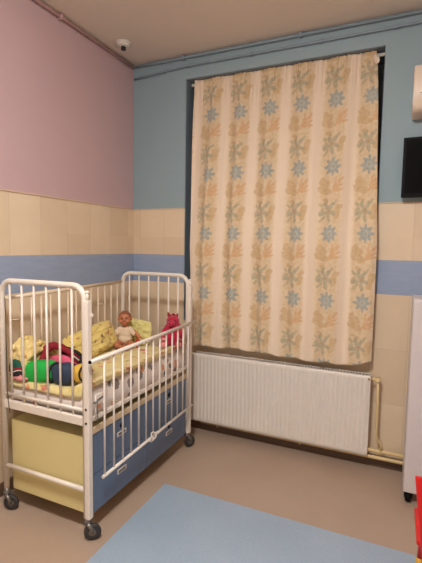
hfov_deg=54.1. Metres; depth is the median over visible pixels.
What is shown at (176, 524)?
floor mat
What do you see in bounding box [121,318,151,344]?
pillow
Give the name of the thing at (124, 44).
security camera
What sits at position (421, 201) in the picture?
trim
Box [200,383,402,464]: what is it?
pipes
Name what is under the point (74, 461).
cot
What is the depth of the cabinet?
2.56 m
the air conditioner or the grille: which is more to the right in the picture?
the air conditioner
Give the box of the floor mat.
[86,484,415,562]
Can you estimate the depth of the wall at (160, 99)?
3.06 m
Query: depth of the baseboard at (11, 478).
2.64 m
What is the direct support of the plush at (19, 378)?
on the sheet
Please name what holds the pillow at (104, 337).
on the sheet
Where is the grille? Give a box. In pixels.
[195,351,370,375]
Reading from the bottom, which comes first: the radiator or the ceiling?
the radiator
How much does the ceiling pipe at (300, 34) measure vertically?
0.036 m
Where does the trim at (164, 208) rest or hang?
attached to the wall at (160, 99)
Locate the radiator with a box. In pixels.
[191,350,380,455]
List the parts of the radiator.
panel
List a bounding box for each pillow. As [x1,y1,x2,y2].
[62,320,116,357]
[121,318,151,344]
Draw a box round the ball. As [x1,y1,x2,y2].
[9,359,21,376]
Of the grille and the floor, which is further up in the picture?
the grille
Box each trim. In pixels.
[0,189,133,209]
[134,208,183,209]
[378,201,421,203]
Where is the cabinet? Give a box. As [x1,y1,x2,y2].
[402,295,421,501]
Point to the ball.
(17, 368)
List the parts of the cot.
foot frame, cross rail, rail, guide post, slide plate, drawer, drawer, rail, rail, head frame, drawer, drawer, guide post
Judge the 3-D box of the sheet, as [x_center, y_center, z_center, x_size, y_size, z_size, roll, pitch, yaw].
[-0.694,0.544,2.840,0.596,0.096,1.118,3,5,24]
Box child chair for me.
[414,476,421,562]
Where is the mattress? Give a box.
[13,348,184,415]
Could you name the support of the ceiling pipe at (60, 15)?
attached to the wall at (67, 102)
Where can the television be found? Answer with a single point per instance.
(411, 187)
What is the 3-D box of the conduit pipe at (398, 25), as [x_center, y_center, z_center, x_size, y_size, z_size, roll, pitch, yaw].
[1.131,-1.722,2.862,3.981,0.061,0.031,3,5,24]
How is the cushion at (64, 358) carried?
on the sheet
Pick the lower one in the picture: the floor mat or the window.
the floor mat
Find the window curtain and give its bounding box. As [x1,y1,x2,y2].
[190,50,379,364]
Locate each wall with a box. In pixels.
[0,0,133,482]
[134,9,421,459]
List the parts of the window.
curtain rail, frame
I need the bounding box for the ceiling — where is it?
[40,0,421,65]
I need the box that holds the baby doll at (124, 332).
[113,311,142,348]
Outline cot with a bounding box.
[0,271,197,539]
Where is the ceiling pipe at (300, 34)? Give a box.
[135,10,421,67]
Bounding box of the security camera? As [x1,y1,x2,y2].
[116,39,130,50]
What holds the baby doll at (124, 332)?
on the sheet
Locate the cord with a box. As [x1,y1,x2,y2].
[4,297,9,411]
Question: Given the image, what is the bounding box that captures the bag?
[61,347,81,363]
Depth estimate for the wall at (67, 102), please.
2.95 m
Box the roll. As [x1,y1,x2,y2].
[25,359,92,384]
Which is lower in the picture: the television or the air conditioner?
the television
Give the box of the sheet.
[10,344,185,399]
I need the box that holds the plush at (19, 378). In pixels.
[13,375,27,381]
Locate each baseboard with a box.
[0,476,13,496]
[191,420,402,471]
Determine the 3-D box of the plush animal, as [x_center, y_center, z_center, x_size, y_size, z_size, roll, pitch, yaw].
[-0.298,0.368,3.168,0.180,0.274,0.215,1,5,-1]
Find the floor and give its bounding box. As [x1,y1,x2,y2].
[0,427,417,562]
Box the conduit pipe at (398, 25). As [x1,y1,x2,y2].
[134,20,421,80]
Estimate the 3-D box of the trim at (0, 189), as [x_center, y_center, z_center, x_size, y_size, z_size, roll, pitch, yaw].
[-1.615,-0.505,1.796,0.007,0.007,4.400,3,5,24]
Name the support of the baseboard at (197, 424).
attached to the wall at (160, 99)
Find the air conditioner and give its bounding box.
[412,65,421,119]
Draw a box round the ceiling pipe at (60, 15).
[34,0,134,68]
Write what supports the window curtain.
hanging from the window
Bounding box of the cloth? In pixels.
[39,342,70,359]
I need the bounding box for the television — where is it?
[401,136,421,197]
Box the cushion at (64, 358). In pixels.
[49,354,76,364]
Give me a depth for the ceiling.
2.91 m
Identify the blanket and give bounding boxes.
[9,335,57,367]
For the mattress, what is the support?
on the cot
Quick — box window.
[184,45,385,319]
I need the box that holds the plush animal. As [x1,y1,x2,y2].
[161,311,181,347]

